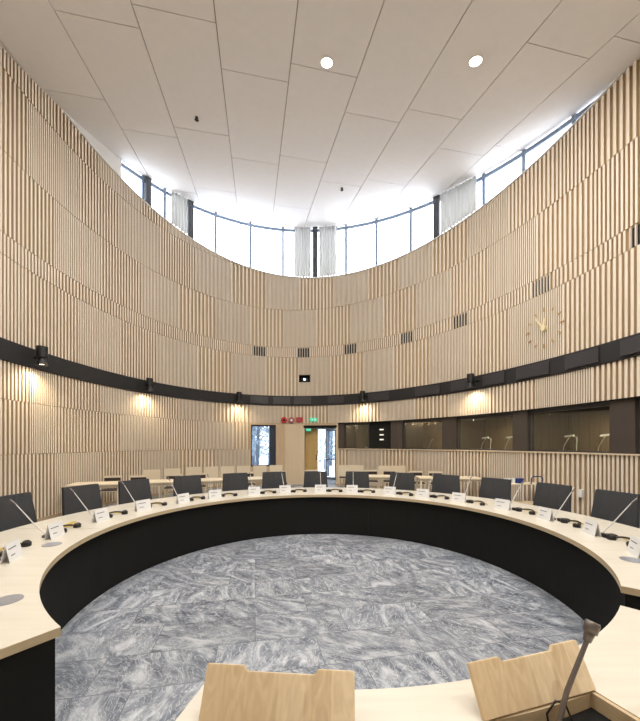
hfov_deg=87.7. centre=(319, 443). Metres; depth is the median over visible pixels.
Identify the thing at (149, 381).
wall spotlight
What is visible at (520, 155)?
window
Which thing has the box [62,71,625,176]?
trim
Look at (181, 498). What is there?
name card
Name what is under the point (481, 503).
headset
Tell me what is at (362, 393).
wall spotlight
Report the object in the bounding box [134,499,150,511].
name card
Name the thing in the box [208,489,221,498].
name card
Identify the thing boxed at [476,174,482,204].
window
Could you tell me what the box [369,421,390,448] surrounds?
panel
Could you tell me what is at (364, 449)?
trim
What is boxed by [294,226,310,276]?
curtain
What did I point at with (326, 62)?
recessed light
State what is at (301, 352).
air vent
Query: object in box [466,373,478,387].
wall spotlight
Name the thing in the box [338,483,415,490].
baseboard
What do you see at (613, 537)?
ear cup
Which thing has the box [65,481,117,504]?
side table
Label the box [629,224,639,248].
air vent
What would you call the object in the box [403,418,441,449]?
window
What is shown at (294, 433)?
trim
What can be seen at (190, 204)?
pillar
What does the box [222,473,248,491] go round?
chair
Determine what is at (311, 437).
door
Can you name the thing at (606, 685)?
table
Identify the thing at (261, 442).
birch tree
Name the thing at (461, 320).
air vent
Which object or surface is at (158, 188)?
window
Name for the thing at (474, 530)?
table
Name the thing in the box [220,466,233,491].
wooden chair
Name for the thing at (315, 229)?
pillar
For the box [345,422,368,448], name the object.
window
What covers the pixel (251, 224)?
window
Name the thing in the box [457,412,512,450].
window
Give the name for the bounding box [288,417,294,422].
bell
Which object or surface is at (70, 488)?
gooseneck microphone
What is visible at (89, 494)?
chair
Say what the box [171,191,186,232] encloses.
curtain
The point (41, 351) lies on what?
wall spotlight
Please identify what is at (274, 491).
headset
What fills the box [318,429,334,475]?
birch tree
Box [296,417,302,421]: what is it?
fire sign
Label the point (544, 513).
name card
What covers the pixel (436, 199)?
pillar
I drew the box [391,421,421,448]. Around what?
wall
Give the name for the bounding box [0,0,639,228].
ceiling
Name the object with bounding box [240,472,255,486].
wooden chair
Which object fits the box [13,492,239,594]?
table
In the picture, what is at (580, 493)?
wall socket
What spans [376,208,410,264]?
window
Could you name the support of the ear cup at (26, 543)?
on the headset at (26, 543)
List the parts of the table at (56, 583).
panel, panel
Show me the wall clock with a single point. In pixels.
(543, 327)
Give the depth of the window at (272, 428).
13.91 m
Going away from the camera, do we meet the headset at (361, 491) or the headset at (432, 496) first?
the headset at (432, 496)
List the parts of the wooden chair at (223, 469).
backrest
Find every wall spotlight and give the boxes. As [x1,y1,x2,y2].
[34,345,48,366]
[146,378,152,391]
[236,392,241,401]
[360,391,367,401]
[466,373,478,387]
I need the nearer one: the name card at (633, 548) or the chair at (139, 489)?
the name card at (633, 548)
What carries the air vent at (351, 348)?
in the wall at (174, 311)
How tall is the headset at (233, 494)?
0.054 m
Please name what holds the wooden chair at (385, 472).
on the floor
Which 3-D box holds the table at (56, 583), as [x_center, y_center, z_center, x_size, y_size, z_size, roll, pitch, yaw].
[-2.411,1.300,2.376,1.291,0.740,3.167,0,0,-28]
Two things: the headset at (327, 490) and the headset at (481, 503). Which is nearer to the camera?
the headset at (481, 503)
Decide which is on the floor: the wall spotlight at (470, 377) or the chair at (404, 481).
the chair at (404, 481)
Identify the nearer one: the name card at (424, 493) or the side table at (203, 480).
the name card at (424, 493)
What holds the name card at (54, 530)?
on the table at (56, 583)
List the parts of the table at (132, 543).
panel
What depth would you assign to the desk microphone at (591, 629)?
1.14 m
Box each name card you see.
[0,538,22,563]
[44,520,64,539]
[92,507,109,522]
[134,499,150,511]
[176,493,189,503]
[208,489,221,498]
[248,486,259,494]
[279,485,290,492]
[315,485,325,491]
[346,485,357,492]
[384,486,395,494]
[416,489,429,497]
[452,492,465,502]
[494,498,510,510]
[537,506,554,521]
[582,518,600,536]
[627,535,639,557]
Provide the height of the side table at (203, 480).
0.740 m
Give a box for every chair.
[0,492,36,531]
[61,484,102,515]
[100,475,121,505]
[118,479,151,504]
[130,475,147,479]
[143,469,161,497]
[163,474,181,497]
[164,468,179,494]
[173,475,202,496]
[186,467,200,475]
[191,473,206,492]
[204,467,217,492]
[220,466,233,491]
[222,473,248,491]
[237,466,249,486]
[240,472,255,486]
[252,465,265,486]
[262,472,286,488]
[270,465,282,471]
[303,471,327,487]
[338,465,350,486]
[345,471,368,487]
[351,465,363,471]
[365,470,378,488]
[378,466,391,488]
[383,470,395,488]
[389,472,414,490]
[392,466,405,472]
[409,471,425,488]
[428,471,442,491]
[431,474,459,493]
[479,477,510,501]
[533,482,571,511]
[590,489,639,527]
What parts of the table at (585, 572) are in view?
panel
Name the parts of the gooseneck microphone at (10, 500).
stem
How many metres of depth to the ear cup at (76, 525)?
3.70 m
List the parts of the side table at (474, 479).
leg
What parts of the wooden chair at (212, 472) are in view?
backrest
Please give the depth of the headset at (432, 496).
5.74 m
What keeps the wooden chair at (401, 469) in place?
on the floor
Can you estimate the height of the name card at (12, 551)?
0.145 m
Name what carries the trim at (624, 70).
attached to the wall at (174, 311)
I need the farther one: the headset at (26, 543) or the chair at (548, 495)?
the chair at (548, 495)
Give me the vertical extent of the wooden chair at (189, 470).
0.915 m
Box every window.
[121,162,143,198]
[144,176,164,217]
[165,189,170,218]
[194,205,215,251]
[216,212,249,266]
[250,222,282,274]
[251,425,275,466]
[283,227,312,274]
[318,225,345,273]
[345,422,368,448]
[346,219,375,272]
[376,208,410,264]
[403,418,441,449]
[411,201,432,250]
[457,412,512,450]
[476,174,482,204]
[483,150,522,204]
[523,114,573,170]
[529,402,609,452]
[574,100,594,121]
[638,398,639,453]
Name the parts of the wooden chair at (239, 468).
backrest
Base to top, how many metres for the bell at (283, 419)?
0.260 m
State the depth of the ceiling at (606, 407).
8.81 m
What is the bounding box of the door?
[305,428,335,483]
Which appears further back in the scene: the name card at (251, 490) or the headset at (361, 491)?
the headset at (361, 491)
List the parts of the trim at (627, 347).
band panel, band panel, band panel, band panel, band panel, band panel, band panel, band panel, band panel, band panel, band panel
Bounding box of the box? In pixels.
[515,478,523,482]
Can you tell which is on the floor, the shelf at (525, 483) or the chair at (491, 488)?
the chair at (491, 488)
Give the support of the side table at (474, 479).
on the floor
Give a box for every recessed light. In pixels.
[320,56,333,68]
[468,54,482,67]
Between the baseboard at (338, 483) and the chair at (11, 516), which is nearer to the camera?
the chair at (11, 516)
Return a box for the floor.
[50,484,583,720]
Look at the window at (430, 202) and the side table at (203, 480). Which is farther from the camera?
the window at (430, 202)
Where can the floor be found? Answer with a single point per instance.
(393, 613)
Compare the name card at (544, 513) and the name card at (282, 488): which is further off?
the name card at (282, 488)
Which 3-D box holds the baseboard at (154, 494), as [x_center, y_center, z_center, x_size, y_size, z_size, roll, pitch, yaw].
[-4.329,1.635,10.139,2.501,0.070,10.178,0,0,31]
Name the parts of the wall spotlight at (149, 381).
lamp shade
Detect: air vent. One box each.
[253,346,265,355]
[297,348,309,357]
[344,343,356,354]
[400,330,413,343]
[453,311,467,328]
[531,273,550,297]
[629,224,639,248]
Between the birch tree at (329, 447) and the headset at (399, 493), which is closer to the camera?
the headset at (399, 493)
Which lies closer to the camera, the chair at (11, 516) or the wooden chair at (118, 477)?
the chair at (11, 516)
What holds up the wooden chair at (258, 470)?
on the floor
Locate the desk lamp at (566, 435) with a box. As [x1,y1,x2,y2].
[564,435,576,450]
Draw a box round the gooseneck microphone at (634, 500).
[601,498,637,532]
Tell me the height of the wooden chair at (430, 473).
0.810 m
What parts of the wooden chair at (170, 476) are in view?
backrest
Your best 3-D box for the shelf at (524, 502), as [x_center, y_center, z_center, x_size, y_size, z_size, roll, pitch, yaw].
[4.720,1.390,7.850,0.840,0.020,0.400,0,0,-4]
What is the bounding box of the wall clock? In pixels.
[526,307,563,347]
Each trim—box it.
[0,333,639,405]
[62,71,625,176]
[63,66,628,278]
[285,424,337,484]
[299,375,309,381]
[303,425,336,427]
[346,396,639,422]
[364,449,639,455]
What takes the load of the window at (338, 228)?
in the wall at (174, 311)
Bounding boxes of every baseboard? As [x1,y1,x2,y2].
[37,483,261,521]
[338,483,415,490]
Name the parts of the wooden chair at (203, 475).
backrest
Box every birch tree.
[252,426,266,460]
[252,426,268,464]
[252,427,267,464]
[252,427,268,464]
[318,429,334,469]
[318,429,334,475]
[324,431,334,465]
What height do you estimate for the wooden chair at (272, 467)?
0.915 m
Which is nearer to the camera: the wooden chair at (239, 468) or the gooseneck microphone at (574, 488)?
the gooseneck microphone at (574, 488)
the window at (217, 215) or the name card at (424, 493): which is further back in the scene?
the window at (217, 215)
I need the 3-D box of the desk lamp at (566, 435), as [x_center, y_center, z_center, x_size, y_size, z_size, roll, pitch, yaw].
[5.949,0.024,7.863,0.140,0.492,0.330,0,0,-17]
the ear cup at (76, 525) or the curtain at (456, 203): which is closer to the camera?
the ear cup at (76, 525)
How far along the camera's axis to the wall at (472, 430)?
11.06 m
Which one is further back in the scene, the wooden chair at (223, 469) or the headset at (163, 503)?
the wooden chair at (223, 469)
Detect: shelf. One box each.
[511,482,536,484]
[513,501,532,504]
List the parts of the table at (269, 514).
panel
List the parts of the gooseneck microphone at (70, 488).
stem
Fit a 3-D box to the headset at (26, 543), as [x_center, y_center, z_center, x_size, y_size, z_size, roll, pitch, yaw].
[-2.683,0.905,2.885,0.170,0.054,0.354,0,0,-15]
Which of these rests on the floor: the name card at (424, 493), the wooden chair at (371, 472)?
the wooden chair at (371, 472)
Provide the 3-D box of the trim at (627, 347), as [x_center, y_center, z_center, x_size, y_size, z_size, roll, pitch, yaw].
[-0.110,-1.800,5.990,12.000,0.400,15.923,0,0,0]
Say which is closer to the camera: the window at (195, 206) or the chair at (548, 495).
the chair at (548, 495)
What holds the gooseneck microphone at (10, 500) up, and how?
on the table at (56, 583)
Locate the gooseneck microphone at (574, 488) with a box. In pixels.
[554,488,575,519]
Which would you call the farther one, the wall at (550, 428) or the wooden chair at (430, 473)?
the wooden chair at (430, 473)
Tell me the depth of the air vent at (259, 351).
13.67 m
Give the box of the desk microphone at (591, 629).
[556,619,600,720]
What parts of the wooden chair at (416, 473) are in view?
backrest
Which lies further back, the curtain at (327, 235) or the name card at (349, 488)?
the curtain at (327, 235)
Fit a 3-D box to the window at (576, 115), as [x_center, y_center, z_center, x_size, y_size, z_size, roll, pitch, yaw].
[5.724,-7.149,6.996,0.057,0.342,0.789,0,0,-12]
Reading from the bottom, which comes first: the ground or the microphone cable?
the microphone cable
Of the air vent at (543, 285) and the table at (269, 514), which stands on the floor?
the table at (269, 514)
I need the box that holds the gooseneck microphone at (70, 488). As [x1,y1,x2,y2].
[70,488,92,515]
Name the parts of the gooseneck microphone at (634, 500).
stem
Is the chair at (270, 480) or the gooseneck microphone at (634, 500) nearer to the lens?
the gooseneck microphone at (634, 500)
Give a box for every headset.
[0,540,31,555]
[63,522,80,532]
[109,510,127,517]
[151,502,166,506]
[190,496,204,500]
[221,493,237,496]
[260,490,275,493]
[291,489,306,491]
[326,489,342,491]
[358,489,374,492]
[396,492,413,495]
[430,495,450,499]
[466,500,487,505]
[512,507,537,514]
[557,518,583,527]
[601,533,629,545]
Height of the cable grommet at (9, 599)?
0.004 m
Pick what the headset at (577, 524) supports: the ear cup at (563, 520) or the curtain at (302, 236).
the ear cup at (563, 520)
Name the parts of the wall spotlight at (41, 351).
lamp shade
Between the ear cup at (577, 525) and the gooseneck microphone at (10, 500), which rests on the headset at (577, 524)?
the ear cup at (577, 525)
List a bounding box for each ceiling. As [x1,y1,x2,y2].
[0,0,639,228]
[417,406,608,422]
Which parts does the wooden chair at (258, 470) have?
backrest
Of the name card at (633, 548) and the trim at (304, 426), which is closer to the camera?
the name card at (633, 548)
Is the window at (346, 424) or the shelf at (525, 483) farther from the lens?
the window at (346, 424)
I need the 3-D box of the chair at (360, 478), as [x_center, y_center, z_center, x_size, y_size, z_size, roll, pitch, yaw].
[0.778,1.141,7.154,0.570,1.061,0.633,0,0,11]
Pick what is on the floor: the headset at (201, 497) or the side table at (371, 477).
the side table at (371, 477)
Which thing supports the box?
on the trolley
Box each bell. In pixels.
[281,417,286,422]
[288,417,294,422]
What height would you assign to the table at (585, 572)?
0.740 m
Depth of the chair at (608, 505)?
4.22 m
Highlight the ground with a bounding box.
[259,452,334,476]
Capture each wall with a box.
[0,45,100,518]
[98,156,521,502]
[338,423,355,448]
[356,410,608,450]
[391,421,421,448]
[442,417,484,449]
[513,411,571,450]
[519,59,639,515]
[610,398,637,453]
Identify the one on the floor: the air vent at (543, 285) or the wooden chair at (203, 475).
the wooden chair at (203, 475)
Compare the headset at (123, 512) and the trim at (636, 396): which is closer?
the headset at (123, 512)
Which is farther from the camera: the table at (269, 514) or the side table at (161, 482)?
the side table at (161, 482)
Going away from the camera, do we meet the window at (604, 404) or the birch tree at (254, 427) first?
the window at (604, 404)
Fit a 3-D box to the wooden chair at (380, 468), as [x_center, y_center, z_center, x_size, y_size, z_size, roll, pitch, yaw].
[2.285,1.213,11.793,0.460,0.915,0.435,0,0,6]
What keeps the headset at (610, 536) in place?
on the table at (585, 572)
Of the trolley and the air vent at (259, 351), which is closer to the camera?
the trolley
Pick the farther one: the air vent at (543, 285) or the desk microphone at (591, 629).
the air vent at (543, 285)
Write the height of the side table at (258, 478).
0.740 m
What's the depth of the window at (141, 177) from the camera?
10.34 m
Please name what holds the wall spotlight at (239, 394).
attached to the wall
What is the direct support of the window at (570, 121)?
in the wall at (579, 204)
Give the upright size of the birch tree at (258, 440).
7.001 m
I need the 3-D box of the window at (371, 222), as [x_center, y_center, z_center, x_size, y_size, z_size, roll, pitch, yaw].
[1.631,-7.859,13.225,1.312,2.080,0.083,0,0,31]
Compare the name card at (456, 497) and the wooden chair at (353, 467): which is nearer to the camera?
the name card at (456, 497)
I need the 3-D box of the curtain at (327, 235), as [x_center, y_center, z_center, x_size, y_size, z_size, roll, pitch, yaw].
[0.323,-7.929,13.664,0.767,2.109,0.091,0,0,17]
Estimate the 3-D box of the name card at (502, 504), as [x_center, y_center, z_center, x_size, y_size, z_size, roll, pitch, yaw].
[2.598,0.858,4.739,0.064,0.145,0.215,0,0,-28]
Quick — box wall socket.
[577,489,583,497]
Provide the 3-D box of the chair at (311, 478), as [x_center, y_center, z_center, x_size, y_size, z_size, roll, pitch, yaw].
[-0.099,1.141,7.222,0.570,1.061,0.633,0,0,0]
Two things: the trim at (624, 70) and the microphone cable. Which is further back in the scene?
the trim at (624, 70)
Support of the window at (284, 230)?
in the wall at (174, 311)
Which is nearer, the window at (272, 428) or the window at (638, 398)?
the window at (638, 398)
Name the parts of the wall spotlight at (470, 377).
lamp shade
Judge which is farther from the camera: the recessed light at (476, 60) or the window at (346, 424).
the window at (346, 424)
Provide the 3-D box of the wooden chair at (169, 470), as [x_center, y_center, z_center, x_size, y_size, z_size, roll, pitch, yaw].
[-4.633,1.213,10.493,0.460,0.915,0.435,0,0,-18]
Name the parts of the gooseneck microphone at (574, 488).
stem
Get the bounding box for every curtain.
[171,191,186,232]
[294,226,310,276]
[319,225,336,276]
[440,176,475,233]
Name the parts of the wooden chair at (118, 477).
backrest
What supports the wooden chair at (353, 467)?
on the floor
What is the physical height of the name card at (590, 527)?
0.145 m
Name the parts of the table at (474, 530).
panel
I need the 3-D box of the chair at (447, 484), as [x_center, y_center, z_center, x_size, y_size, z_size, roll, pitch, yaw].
[2.326,1.141,6.411,0.570,1.061,0.633,0,0,40]
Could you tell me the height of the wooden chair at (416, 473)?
0.810 m
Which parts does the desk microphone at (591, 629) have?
stem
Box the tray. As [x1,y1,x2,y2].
[563,707,610,720]
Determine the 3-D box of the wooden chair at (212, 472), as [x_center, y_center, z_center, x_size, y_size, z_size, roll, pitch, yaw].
[-3.696,1.213,11.293,0.460,0.915,0.435,0,0,-18]
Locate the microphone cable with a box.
[546,700,572,720]
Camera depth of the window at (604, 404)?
7.71 m
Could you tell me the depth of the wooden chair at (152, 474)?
9.81 m
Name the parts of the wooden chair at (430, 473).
backrest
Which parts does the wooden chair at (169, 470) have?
backrest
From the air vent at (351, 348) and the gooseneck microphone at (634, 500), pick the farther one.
the air vent at (351, 348)
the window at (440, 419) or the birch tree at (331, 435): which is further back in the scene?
the birch tree at (331, 435)
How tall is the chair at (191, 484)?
1.061 m
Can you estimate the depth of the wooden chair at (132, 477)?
9.14 m
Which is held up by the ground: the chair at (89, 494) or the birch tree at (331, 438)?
the birch tree at (331, 438)
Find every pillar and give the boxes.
[145,176,150,205]
[187,199,193,238]
[313,227,317,276]
[433,195,439,238]
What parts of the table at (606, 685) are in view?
hatch lid, hatch lid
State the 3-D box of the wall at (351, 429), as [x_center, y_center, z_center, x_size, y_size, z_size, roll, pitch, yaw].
[1.236,-0.145,14.455,0.257,1.430,1.941,0,0,23]
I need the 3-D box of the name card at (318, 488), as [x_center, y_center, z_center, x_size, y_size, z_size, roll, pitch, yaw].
[0.010,0.858,6.429,0.215,0.145,0.064,0,0,-1]
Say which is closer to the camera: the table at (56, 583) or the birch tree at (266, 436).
the table at (56, 583)
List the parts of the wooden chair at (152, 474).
backrest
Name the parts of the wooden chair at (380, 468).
backrest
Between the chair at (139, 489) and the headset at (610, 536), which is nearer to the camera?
the headset at (610, 536)
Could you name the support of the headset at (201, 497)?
on the table at (132, 543)
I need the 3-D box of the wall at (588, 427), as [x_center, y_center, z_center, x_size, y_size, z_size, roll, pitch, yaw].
[5.434,-0.255,10.797,1.867,1.650,12.218,0,0,-32]
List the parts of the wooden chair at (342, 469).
backrest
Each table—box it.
[0,529,104,720]
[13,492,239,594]
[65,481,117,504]
[149,479,172,485]
[175,605,639,720]
[201,478,222,483]
[222,487,375,540]
[248,476,261,481]
[368,489,560,569]
[369,475,414,479]
[415,476,480,496]
[503,510,639,630]
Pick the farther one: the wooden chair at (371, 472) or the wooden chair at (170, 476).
the wooden chair at (371, 472)
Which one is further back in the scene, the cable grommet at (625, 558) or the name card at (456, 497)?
the name card at (456, 497)
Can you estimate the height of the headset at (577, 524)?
0.054 m
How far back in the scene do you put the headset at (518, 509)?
4.57 m
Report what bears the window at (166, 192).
in the wall at (174, 311)
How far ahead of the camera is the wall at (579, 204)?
7.02 m
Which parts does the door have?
glazed frame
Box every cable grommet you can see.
[0,594,23,605]
[41,542,61,546]
[619,556,639,562]
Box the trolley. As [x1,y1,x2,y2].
[511,476,542,504]
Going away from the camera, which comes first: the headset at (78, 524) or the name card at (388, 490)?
the headset at (78, 524)
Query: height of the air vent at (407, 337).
0.390 m
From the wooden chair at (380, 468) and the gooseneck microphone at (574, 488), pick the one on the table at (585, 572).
the gooseneck microphone at (574, 488)
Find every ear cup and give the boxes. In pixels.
[21,540,31,546]
[73,522,80,527]
[560,518,567,522]
[572,523,580,527]
[607,534,616,540]
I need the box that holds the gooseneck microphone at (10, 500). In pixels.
[9,499,44,537]
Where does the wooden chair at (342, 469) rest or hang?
on the floor
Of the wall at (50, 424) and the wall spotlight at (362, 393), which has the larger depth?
the wall spotlight at (362, 393)
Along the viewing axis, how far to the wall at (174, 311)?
11.44 m
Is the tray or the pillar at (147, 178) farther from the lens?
the pillar at (147, 178)
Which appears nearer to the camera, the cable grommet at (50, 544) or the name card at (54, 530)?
the cable grommet at (50, 544)
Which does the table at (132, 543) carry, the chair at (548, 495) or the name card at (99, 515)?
the name card at (99, 515)
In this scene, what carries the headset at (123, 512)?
on the table at (132, 543)
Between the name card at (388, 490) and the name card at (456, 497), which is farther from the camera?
the name card at (388, 490)
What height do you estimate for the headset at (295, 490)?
0.054 m
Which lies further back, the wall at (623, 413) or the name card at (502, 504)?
the wall at (623, 413)

